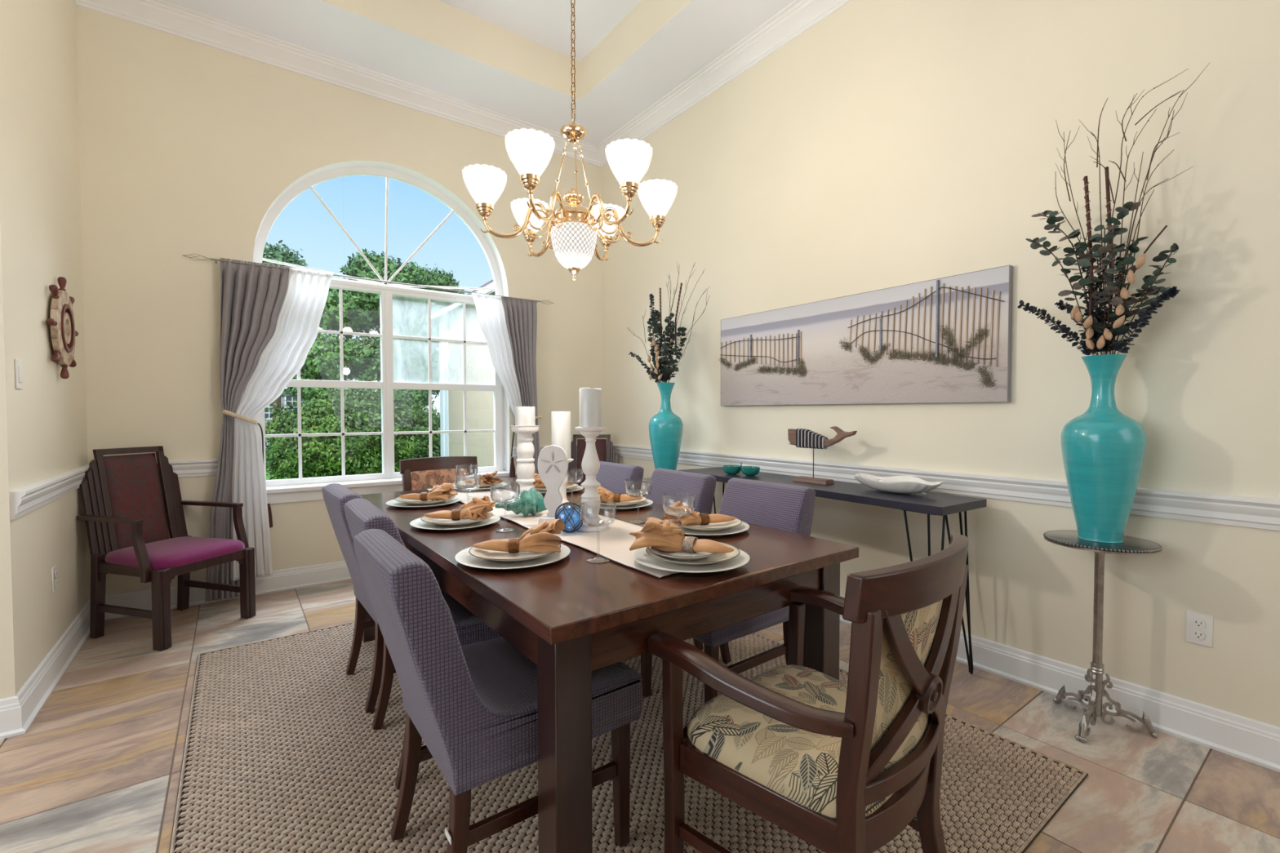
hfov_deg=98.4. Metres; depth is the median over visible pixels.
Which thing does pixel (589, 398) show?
pillar candle
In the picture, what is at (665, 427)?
floor vase
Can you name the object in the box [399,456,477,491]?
armchair
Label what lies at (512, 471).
tieback
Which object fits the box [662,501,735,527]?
napkin
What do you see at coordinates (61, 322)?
wheel
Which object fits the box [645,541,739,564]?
dinner plate
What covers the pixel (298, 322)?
sheer curtain
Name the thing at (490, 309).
sheer curtain
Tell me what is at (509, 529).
coupe glass
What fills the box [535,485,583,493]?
charger plate
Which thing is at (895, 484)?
dish
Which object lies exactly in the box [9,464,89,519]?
trim
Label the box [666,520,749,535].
charger plate
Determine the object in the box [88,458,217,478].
trim
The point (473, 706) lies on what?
slipcovered chair
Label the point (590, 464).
candlestick
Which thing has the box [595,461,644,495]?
slipcovered chair
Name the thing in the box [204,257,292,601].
drape
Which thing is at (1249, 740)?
baseboard
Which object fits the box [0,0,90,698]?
wall
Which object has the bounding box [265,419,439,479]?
lawn
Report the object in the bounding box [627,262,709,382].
dried arrangement
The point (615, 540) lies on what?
table runner
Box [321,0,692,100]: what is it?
tray
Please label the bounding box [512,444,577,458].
trim
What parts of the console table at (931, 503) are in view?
hairpin leg, hairpin leg, hairpin leg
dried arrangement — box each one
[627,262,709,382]
[1017,62,1209,355]
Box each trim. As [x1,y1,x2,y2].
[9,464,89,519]
[73,0,852,167]
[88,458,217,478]
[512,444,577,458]
[605,444,1279,530]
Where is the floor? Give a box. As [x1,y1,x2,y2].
[0,579,1279,852]
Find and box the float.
[554,502,583,533]
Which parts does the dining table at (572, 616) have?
leg, leg, leg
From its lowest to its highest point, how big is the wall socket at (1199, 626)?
0.115 m
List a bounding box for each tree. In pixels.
[262,239,325,431]
[281,248,466,411]
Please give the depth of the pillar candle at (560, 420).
2.45 m
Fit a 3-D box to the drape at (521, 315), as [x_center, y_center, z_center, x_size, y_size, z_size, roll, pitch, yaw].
[-1.002,-0.011,4.635,0.374,2.110,0.055,-1,2,-36]
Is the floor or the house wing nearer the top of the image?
the house wing
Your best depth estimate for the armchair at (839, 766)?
1.15 m
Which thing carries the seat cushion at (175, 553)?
on the armchair at (124, 516)
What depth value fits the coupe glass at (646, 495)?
2.20 m
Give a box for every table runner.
[451,487,517,503]
[490,506,548,528]
[553,507,679,577]
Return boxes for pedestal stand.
[642,476,651,483]
[1043,529,1162,742]
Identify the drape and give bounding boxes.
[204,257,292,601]
[501,296,539,474]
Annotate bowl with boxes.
[723,462,759,475]
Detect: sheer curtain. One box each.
[230,267,333,581]
[471,293,522,479]
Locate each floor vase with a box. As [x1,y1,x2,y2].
[648,382,683,470]
[1060,354,1146,542]
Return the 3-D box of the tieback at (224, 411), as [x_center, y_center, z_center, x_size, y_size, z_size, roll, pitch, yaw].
[-2.467,0.282,3.516,0.116,0.777,0.293,0,2,20]
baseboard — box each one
[0,598,90,739]
[104,560,351,620]
[840,595,1279,772]
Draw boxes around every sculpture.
[537,444,568,526]
[787,426,857,484]
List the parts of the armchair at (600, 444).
rail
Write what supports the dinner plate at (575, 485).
on the charger plate at (579, 487)
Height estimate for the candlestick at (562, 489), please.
0.224 m
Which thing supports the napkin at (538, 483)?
on the dinner plate at (575, 485)
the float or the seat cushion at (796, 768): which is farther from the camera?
the float
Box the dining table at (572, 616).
[360,481,858,852]
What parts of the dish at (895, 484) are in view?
stem handle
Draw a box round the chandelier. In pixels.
[462,0,677,279]
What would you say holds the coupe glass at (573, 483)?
on the dining table at (572, 616)
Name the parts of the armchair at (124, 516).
leg, arm, seat rail, rail, leg, leg, seat rail, arm, leg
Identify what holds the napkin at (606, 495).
on the dinner plate at (644, 499)
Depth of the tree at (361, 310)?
18.96 m
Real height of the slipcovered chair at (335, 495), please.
0.873 m
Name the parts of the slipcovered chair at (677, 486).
leg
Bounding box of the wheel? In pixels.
[45,276,78,378]
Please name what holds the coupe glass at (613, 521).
on the dining table at (572, 616)
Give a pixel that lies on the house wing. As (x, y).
(479, 366)
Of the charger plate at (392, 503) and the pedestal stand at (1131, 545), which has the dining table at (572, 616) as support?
the charger plate at (392, 503)
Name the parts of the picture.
fence post, fence post, fence post, fence post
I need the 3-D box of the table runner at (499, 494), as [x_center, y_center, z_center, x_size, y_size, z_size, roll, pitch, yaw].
[-0.819,0.360,2.886,0.360,0.007,0.600,-1,2,-37]
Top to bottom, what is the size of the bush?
2.488 m
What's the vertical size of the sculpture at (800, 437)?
0.311 m
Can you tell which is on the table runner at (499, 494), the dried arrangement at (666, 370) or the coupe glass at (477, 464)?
the coupe glass at (477, 464)
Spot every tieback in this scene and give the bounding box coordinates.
[222,409,272,528]
[509,415,542,477]
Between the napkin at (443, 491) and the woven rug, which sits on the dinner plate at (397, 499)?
the napkin at (443, 491)
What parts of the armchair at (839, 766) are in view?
post, seat rail, arm, rail, post, arm, post, seat rail, rail, crest rail, post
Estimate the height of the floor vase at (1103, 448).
0.690 m
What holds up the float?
on the table runner at (529, 521)
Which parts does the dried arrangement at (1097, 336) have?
spray stem, stem, stem, stem, stem, stem, spray stem, stem, stem, stem, stem, stem, stem, spray stem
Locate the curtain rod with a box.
[182,253,554,304]
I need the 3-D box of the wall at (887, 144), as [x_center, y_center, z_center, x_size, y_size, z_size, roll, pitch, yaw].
[1.773,-0.866,2.413,0.130,4.000,7.016,-1,2,-36]
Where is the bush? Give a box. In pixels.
[264,373,440,479]
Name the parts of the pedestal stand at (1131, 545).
scroll leg, scroll leg, scroll leg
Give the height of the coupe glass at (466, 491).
0.169 m
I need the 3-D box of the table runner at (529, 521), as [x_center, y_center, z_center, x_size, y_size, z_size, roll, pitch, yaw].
[-0.480,0.374,2.329,0.244,0.007,0.535,-1,2,-37]
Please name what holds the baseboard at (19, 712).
attached to the wall at (43, 427)
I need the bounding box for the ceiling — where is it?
[162,0,795,145]
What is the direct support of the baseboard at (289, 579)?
attached to the wall at (186, 146)
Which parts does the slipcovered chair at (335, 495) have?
leg, leg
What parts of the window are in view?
rail, meeting rail, sill, pane, pane, meeting rail, rail, pane, pane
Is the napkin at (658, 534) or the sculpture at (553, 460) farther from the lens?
the sculpture at (553, 460)
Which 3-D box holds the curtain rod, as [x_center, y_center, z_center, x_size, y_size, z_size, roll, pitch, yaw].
[-1.771,-1.050,4.086,2.492,0.039,0.109,-1,2,-36]
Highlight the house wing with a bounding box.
[431,280,495,466]
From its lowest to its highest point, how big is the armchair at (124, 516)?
1.001 m
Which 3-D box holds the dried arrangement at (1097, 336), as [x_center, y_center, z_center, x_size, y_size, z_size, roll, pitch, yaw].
[1.718,-0.720,2.061,0.167,1.013,0.555,-1,2,-40]
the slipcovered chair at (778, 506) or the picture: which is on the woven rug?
the slipcovered chair at (778, 506)
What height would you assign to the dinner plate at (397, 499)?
0.024 m
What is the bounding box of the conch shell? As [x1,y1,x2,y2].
[494,486,546,515]
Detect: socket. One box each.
[51,564,57,593]
[1185,610,1213,647]
[1191,630,1204,639]
[1192,618,1205,628]
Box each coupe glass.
[454,474,480,492]
[455,464,477,497]
[490,484,519,532]
[568,471,583,505]
[580,502,616,563]
[624,479,651,524]
[662,493,694,517]
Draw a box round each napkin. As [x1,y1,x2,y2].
[399,483,457,501]
[424,495,495,520]
[463,471,503,484]
[472,518,564,553]
[533,473,573,488]
[596,485,642,502]
[629,516,733,553]
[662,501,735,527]
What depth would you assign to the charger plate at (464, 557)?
1.60 m
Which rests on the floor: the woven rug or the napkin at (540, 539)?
the woven rug
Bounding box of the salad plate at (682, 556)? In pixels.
[648,538,717,560]
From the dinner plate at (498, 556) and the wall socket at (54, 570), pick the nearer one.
the dinner plate at (498, 556)
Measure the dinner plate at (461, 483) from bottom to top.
0.024 m
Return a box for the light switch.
[14,359,22,389]
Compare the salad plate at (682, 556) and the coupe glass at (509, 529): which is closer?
the salad plate at (682, 556)
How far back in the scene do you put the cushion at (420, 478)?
3.66 m
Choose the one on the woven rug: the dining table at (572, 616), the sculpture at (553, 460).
the dining table at (572, 616)
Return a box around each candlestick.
[511,425,539,494]
[558,458,573,510]
[573,426,608,531]
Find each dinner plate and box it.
[395,495,455,505]
[420,511,493,526]
[453,480,502,488]
[468,537,560,562]
[535,483,577,491]
[600,494,647,506]
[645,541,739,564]
[669,517,742,531]
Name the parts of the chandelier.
lamp shade, arm, lamp shade, lamp shade, arm, arm, hanging rod, crown, lamp shade, hanging rod, hanging rod, arm, lamp shade, arm, arm, lamp shade, lamp shade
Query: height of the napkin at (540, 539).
0.092 m
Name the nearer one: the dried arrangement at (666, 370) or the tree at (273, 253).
the dried arrangement at (666, 370)
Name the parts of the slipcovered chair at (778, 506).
leg, leg, leg, leg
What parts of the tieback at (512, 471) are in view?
hanging cord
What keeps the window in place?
in the wall at (186, 146)
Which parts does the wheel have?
handle, handle, handle, handle, handle, handle, handle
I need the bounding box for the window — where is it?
[253,160,516,504]
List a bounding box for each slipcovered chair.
[322,483,439,712]
[343,497,501,789]
[353,528,642,852]
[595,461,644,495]
[640,477,815,702]
[645,468,715,650]
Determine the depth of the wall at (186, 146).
3.46 m
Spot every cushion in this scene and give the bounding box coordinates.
[104,536,244,569]
[410,468,467,490]
[687,664,926,817]
[870,599,943,773]
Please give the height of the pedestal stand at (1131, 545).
0.716 m
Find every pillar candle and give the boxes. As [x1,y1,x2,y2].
[515,405,535,426]
[551,410,570,459]
[578,387,601,426]
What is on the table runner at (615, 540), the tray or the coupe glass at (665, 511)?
the coupe glass at (665, 511)
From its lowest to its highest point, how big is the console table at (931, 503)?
0.799 m
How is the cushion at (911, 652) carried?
on the armchair at (839, 766)
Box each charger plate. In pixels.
[386,496,461,507]
[409,514,500,529]
[453,482,506,490]
[454,544,570,568]
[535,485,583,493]
[600,499,653,509]
[632,546,750,573]
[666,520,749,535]
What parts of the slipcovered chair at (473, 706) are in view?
leg, leg, leg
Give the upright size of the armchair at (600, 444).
1.001 m
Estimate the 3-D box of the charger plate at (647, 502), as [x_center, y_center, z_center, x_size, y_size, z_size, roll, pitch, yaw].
[-0.107,0.364,2.602,0.338,0.016,0.338,-1,2,-36]
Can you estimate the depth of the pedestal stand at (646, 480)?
3.92 m
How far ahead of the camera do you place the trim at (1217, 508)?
2.44 m
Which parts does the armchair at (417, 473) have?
post, crest rail, post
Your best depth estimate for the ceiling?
3.73 m
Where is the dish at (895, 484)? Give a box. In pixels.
[853,473,943,494]
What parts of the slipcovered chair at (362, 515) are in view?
leg, leg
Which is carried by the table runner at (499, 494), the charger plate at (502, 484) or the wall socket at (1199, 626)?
the charger plate at (502, 484)
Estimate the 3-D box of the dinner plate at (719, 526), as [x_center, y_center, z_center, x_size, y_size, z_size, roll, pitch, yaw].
[0.245,0.365,2.074,0.271,0.024,0.271,-1,2,-36]
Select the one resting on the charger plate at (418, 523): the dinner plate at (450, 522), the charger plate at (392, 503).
the dinner plate at (450, 522)
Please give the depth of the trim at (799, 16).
3.72 m
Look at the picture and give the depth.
2.92 m
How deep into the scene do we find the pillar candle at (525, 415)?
2.44 m
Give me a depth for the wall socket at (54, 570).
2.52 m
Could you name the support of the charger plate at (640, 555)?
on the table runner at (615, 540)
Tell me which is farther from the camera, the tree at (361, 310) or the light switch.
the tree at (361, 310)
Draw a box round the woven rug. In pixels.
[168,622,1088,852]
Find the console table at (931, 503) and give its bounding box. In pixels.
[678,466,986,674]
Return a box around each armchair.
[76,445,255,651]
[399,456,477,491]
[567,434,617,488]
[647,533,968,852]
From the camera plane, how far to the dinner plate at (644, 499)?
2.53 m
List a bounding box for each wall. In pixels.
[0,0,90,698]
[75,4,602,594]
[601,0,1279,727]
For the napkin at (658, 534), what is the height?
0.096 m
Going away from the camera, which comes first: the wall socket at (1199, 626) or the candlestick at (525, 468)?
the wall socket at (1199, 626)
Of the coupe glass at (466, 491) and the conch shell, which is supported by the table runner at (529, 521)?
the conch shell
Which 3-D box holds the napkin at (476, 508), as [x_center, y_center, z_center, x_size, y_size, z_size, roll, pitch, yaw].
[-0.707,0.324,2.170,0.273,0.092,0.175,0,2,-12]
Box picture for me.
[719,265,1013,405]
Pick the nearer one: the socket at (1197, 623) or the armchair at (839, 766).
the armchair at (839, 766)
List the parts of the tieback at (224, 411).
hanging cord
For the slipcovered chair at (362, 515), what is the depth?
1.86 m
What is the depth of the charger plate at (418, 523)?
2.11 m

